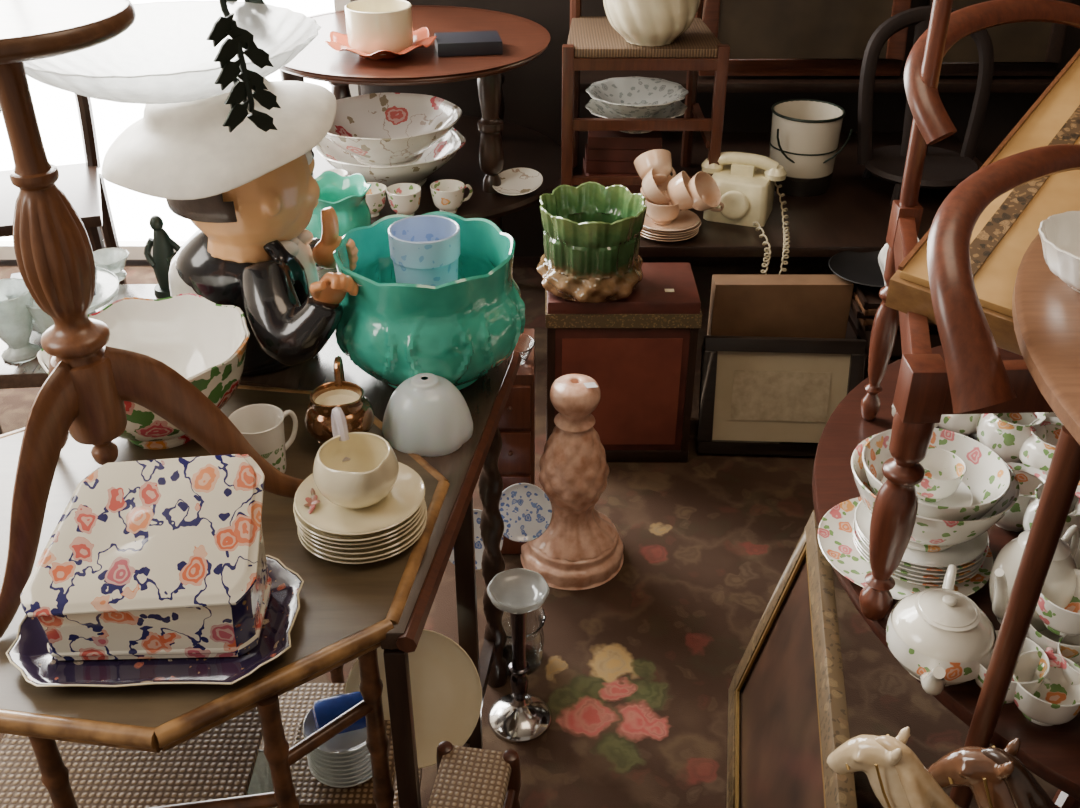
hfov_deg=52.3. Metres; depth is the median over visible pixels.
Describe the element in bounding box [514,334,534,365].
glass dish
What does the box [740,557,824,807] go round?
picture
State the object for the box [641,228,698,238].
saucer
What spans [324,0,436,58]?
utensil crock
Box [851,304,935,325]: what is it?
tray
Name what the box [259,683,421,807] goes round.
shelf
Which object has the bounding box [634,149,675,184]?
teacup
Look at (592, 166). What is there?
book
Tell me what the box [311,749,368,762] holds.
glass plate
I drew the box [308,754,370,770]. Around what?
glass plate
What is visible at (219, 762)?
shelf
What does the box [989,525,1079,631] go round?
teapot
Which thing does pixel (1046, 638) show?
teacup
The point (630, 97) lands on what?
serving bowl
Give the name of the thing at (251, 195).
statue
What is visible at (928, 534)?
mixing bowl
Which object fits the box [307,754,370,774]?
glass plate
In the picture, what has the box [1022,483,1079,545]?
jar
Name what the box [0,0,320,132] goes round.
pendant light
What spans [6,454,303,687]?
dish
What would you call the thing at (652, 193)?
teacup
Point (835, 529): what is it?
plate
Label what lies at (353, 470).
jug
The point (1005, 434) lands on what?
jug
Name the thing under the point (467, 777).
stool
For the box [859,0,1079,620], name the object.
armchair
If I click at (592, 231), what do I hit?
planter
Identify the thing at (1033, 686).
teacup
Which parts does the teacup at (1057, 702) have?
handle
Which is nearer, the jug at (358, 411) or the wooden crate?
the jug at (358, 411)
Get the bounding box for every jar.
[486,607,545,676]
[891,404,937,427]
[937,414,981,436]
[996,462,1046,531]
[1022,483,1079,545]
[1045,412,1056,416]
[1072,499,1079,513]
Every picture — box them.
[261,445,285,471]
[712,351,850,442]
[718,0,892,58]
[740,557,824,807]
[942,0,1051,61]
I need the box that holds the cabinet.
[545,263,701,462]
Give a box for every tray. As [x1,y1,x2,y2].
[850,305,937,330]
[851,296,874,318]
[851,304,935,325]
[852,288,898,315]
[853,283,881,308]
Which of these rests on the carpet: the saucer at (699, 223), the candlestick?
the candlestick
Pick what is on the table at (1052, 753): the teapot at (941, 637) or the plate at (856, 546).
the teapot at (941, 637)
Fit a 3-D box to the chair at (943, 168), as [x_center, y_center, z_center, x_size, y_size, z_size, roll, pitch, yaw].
[1.080,-0.817,3.027,0.384,0.484,0.320,-3,32,-5]
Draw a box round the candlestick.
[487,568,551,742]
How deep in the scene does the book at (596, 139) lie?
3.03 m
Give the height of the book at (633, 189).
0.033 m
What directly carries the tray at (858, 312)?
on the tray at (865, 322)
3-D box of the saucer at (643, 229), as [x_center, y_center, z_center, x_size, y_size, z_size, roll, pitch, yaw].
[0.333,-0.467,2.878,0.168,0.014,0.168,0,32,0]
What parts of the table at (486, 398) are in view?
leg, edge moulding, leg, leg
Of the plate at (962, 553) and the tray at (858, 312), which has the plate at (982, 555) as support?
the plate at (962, 553)
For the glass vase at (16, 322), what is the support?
on the table at (486, 398)
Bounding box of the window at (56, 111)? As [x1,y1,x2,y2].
[0,0,360,259]
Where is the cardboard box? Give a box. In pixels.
[707,275,853,338]
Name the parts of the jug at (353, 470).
handle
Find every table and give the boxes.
[0,0,303,637]
[0,268,521,807]
[0,385,449,807]
[279,5,560,230]
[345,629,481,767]
[572,132,982,256]
[812,345,1079,807]
[949,234,1079,807]
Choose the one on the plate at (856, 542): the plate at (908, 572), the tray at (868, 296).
the plate at (908, 572)
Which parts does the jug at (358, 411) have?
handle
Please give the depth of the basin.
2.93 m
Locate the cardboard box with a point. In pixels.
(798, 306)
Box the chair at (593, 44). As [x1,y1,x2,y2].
[561,0,729,185]
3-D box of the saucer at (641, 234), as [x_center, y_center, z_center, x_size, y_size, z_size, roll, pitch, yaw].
[0.331,-0.455,2.885,0.168,0.014,0.168,0,32,0]
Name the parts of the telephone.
cord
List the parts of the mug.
handle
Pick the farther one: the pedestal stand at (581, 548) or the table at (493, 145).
the table at (493, 145)
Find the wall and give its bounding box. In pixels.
[353,0,1079,256]
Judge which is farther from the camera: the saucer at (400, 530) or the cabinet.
the cabinet
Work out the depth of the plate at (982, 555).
1.61 m
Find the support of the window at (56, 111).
in the wall
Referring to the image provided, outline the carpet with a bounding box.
[0,267,1057,807]
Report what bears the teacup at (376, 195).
on the table at (493, 145)
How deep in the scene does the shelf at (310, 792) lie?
1.53 m
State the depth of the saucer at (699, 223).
2.83 m
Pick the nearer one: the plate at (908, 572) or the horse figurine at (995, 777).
the horse figurine at (995, 777)
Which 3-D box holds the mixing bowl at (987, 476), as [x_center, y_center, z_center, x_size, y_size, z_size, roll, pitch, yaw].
[0.582,0.128,1.642,0.210,0.091,0.210,0,32,0]
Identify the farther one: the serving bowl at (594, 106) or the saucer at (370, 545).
the serving bowl at (594, 106)
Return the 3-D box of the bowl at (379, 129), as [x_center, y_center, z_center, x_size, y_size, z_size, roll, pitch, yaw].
[-0.415,-0.730,2.993,0.413,0.117,0.413,19,37,27]
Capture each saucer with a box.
[293,500,423,540]
[294,462,424,534]
[294,498,424,544]
[295,501,424,549]
[297,524,425,563]
[298,500,426,553]
[298,513,426,559]
[640,229,698,240]
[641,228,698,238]
[642,227,698,235]
[643,210,699,230]
[643,218,700,233]
[881,476,972,506]
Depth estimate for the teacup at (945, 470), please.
1.63 m
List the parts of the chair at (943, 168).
leg, leg, seat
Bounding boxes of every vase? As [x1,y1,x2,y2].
[0,278,40,363]
[26,299,53,333]
[93,247,128,281]
[247,749,274,807]
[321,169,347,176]
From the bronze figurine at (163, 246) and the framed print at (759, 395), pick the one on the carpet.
the framed print at (759, 395)
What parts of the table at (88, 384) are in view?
leg, leg, leg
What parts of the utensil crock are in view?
frilled dish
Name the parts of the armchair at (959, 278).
leg, leg, seat rail, post, seat frame, backrest, seat rail, arm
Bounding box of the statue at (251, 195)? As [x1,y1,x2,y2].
[101,78,358,375]
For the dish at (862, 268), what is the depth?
2.77 m
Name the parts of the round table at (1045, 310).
leg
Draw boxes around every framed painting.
[698,0,911,75]
[726,510,856,807]
[927,0,1071,75]
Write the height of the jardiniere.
0.224 m
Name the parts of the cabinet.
corner post, board, panel, lid, corner post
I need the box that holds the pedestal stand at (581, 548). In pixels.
[520,374,623,589]
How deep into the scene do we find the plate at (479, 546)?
2.22 m
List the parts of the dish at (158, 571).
plate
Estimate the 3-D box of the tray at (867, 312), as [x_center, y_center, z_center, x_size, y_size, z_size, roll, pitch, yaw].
[0.909,-0.278,2.727,0.270,0.014,0.220,-1,32,-1]
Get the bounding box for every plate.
[303,693,366,753]
[304,737,367,758]
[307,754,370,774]
[307,757,371,778]
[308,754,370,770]
[308,762,371,783]
[308,764,371,787]
[309,752,369,766]
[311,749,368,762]
[449,509,502,569]
[493,168,542,194]
[499,483,551,541]
[818,497,992,599]
[852,532,984,585]
[853,518,980,578]
[853,533,983,581]
[855,500,987,566]
[855,522,987,574]
[857,528,988,570]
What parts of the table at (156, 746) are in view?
leg, rail, leg, rail, leg, leg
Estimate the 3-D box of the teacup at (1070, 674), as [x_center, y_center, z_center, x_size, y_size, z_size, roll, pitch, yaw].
[0.721,0.352,1.452,0.110,0.062,0.096,20,37,28]
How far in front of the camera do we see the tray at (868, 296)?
2.68 m
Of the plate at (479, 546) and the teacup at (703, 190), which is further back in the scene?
the teacup at (703, 190)
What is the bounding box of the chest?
[498,329,534,553]
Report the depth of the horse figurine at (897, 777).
1.29 m
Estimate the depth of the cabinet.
2.63 m
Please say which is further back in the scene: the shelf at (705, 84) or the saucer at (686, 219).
the shelf at (705, 84)
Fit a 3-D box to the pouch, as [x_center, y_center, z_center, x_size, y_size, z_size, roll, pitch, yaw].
[-0.275,0.429,1.524,0.075,0.032,0.050,-9,33,-15]
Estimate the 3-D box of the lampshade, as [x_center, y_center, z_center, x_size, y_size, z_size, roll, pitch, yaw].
[-0.167,0.002,1.615,0.135,0.095,0.129,0,32,0]
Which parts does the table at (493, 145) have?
leg, leg, leg, leg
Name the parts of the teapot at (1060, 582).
spout, lid, handle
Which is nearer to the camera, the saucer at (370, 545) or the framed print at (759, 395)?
the saucer at (370, 545)
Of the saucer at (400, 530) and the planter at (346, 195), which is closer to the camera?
the saucer at (400, 530)
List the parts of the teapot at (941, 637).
spout, lid, handle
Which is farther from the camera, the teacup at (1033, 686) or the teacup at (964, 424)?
the teacup at (964, 424)
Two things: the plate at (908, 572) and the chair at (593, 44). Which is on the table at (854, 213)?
the chair at (593, 44)
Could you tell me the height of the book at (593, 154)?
0.033 m
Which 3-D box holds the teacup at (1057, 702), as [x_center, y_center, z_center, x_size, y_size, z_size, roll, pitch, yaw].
[0.650,0.371,1.422,0.096,0.062,0.110,-9,33,-13]
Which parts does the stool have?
leg, rail, leg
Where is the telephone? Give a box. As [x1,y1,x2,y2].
[702,152,789,274]
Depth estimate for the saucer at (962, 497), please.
1.63 m
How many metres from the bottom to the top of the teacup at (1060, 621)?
0.062 m
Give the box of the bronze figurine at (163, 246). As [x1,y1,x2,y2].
[144,215,180,297]
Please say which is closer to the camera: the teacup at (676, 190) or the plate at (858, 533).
the plate at (858, 533)
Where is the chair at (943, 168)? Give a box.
[857,5,993,205]
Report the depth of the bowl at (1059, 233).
1.38 m
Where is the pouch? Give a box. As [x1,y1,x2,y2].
[313,692,365,733]
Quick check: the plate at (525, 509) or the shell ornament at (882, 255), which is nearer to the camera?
the plate at (525, 509)
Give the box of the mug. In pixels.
[228,404,297,472]
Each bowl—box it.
[37,293,249,449]
[325,93,461,166]
[487,568,549,613]
[585,98,686,133]
[586,76,688,117]
[851,433,1019,551]
[862,428,1010,520]
[1038,211,1079,292]
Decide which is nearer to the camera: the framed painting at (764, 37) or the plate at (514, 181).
the plate at (514, 181)
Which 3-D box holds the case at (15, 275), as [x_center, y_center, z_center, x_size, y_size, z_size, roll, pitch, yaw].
[-0.848,-0.208,1.917,0.140,0.022,0.090,-9,33,-15]
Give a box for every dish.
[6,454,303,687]
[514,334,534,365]
[828,251,884,286]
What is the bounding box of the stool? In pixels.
[427,741,520,807]
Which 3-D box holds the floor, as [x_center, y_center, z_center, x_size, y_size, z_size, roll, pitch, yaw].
[0.000,0.643,2.053,5.400,0.050,5.000,0,32,0]
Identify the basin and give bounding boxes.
[315,127,465,193]
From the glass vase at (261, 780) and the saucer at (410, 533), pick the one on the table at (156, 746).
the glass vase at (261, 780)
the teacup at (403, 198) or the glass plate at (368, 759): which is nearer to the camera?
the glass plate at (368, 759)
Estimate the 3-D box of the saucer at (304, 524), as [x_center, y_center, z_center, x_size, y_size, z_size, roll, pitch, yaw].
[-0.231,0.128,1.411,0.166,0.015,0.166,0,32,0]
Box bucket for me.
[769,99,852,196]
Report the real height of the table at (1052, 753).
0.501 m
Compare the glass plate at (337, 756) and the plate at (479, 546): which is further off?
the plate at (479, 546)
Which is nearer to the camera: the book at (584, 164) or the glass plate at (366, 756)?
the glass plate at (366, 756)
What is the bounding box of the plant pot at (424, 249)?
[388,215,459,286]
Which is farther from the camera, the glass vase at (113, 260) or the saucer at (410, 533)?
the glass vase at (113, 260)
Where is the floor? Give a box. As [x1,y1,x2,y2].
[0,257,830,266]
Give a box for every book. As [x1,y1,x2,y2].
[582,167,641,193]
[583,156,638,175]
[585,144,636,172]
[588,131,661,148]
[588,149,654,160]
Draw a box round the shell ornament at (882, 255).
[878,238,919,285]
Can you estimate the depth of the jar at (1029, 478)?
1.75 m
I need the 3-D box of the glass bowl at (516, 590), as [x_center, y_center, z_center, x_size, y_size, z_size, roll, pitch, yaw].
[-0.038,0.328,1.908,0.109,0.023,0.109,0,32,0]
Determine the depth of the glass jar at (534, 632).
2.15 m
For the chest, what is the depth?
2.30 m
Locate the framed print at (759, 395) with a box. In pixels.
[696,335,866,455]
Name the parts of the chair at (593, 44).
leg, post, seat, seat rail, post, leg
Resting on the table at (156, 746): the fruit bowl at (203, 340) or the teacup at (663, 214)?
the fruit bowl at (203, 340)
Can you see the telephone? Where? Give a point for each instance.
(746, 182)
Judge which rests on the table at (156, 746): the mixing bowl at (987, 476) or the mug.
the mug
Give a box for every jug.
[304,356,373,444]
[313,407,398,508]
[976,412,1046,462]
[1018,416,1062,474]
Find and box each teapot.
[886,564,995,694]
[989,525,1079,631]
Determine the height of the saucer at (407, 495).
0.015 m
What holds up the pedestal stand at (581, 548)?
on the carpet
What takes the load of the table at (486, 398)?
on the carpet
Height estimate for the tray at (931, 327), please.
0.014 m
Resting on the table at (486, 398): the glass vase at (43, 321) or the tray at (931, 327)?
the glass vase at (43, 321)
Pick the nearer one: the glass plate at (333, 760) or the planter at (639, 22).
the glass plate at (333, 760)
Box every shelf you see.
[0,707,262,807]
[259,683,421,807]
[290,720,394,807]
[311,115,560,224]
[580,69,1061,92]
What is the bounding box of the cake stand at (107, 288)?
[33,267,118,331]
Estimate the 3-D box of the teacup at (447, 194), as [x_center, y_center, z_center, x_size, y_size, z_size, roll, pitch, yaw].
[-0.237,-0.539,2.872,0.090,0.071,0.103,13,34,20]
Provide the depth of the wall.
3.57 m
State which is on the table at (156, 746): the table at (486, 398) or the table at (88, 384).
the table at (88, 384)
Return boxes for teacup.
[366,182,386,216]
[386,183,420,215]
[430,179,472,213]
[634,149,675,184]
[641,168,671,204]
[645,191,679,224]
[664,171,693,209]
[685,171,723,211]
[915,447,966,501]
[974,630,1049,702]
[1012,646,1079,725]
[1026,624,1079,663]
[1035,634,1079,684]
[1036,568,1079,636]
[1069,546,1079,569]
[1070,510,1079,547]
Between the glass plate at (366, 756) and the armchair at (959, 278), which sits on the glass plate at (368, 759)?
the glass plate at (366, 756)
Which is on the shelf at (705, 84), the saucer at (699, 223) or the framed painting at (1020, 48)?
the framed painting at (1020, 48)
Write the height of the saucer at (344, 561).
0.015 m
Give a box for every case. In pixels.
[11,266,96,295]
[434,31,502,56]
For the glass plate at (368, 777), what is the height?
0.011 m
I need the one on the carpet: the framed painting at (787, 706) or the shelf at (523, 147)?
the framed painting at (787, 706)
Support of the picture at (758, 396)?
attached to the framed print at (759, 395)
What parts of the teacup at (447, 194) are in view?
handle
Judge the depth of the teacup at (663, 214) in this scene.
2.82 m
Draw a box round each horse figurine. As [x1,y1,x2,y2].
[827,727,961,807]
[927,738,1057,807]
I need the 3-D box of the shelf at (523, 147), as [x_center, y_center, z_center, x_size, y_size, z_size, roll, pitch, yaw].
[-0.371,-0.699,3.219,0.910,0.025,0.910,0,32,0]
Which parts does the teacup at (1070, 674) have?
handle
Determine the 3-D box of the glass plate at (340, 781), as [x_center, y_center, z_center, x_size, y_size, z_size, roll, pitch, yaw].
[-0.275,0.499,1.567,0.110,0.011,0.110,0,32,0]
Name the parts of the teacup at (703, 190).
handle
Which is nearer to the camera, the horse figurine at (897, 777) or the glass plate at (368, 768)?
the horse figurine at (897, 777)
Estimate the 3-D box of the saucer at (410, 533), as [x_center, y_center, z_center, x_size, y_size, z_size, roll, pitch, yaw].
[-0.230,0.146,1.423,0.166,0.015,0.166,0,32,0]
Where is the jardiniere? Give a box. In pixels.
[333,211,525,389]
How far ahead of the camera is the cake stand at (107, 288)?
1.94 m
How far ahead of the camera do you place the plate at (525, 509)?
2.29 m
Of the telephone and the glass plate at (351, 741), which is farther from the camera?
the telephone
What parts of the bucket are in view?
bail handle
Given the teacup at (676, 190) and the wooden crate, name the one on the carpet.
the wooden crate
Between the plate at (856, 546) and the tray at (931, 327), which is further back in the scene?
the tray at (931, 327)
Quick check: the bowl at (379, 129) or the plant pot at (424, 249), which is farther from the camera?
the bowl at (379, 129)
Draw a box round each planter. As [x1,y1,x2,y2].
[305,171,370,238]
[537,182,646,302]
[603,0,700,45]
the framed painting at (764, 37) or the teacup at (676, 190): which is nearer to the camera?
the teacup at (676, 190)
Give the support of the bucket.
on the table at (854, 213)
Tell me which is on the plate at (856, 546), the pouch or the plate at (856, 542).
the plate at (856, 542)
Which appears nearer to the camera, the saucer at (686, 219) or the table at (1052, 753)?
the table at (1052, 753)
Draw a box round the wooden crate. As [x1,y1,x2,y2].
[845,307,940,379]
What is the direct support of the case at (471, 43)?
on the table at (493, 145)
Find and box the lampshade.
[382,373,472,456]
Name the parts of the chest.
drawer, drawer, drawer, drawer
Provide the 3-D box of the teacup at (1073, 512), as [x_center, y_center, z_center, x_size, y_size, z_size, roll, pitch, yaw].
[0.853,0.212,1.677,0.110,0.062,0.096,-8,33,-12]
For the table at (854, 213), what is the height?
0.450 m
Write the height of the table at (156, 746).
0.702 m
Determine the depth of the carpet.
2.27 m
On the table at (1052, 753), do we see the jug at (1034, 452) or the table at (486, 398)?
the jug at (1034, 452)
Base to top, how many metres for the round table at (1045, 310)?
1.000 m

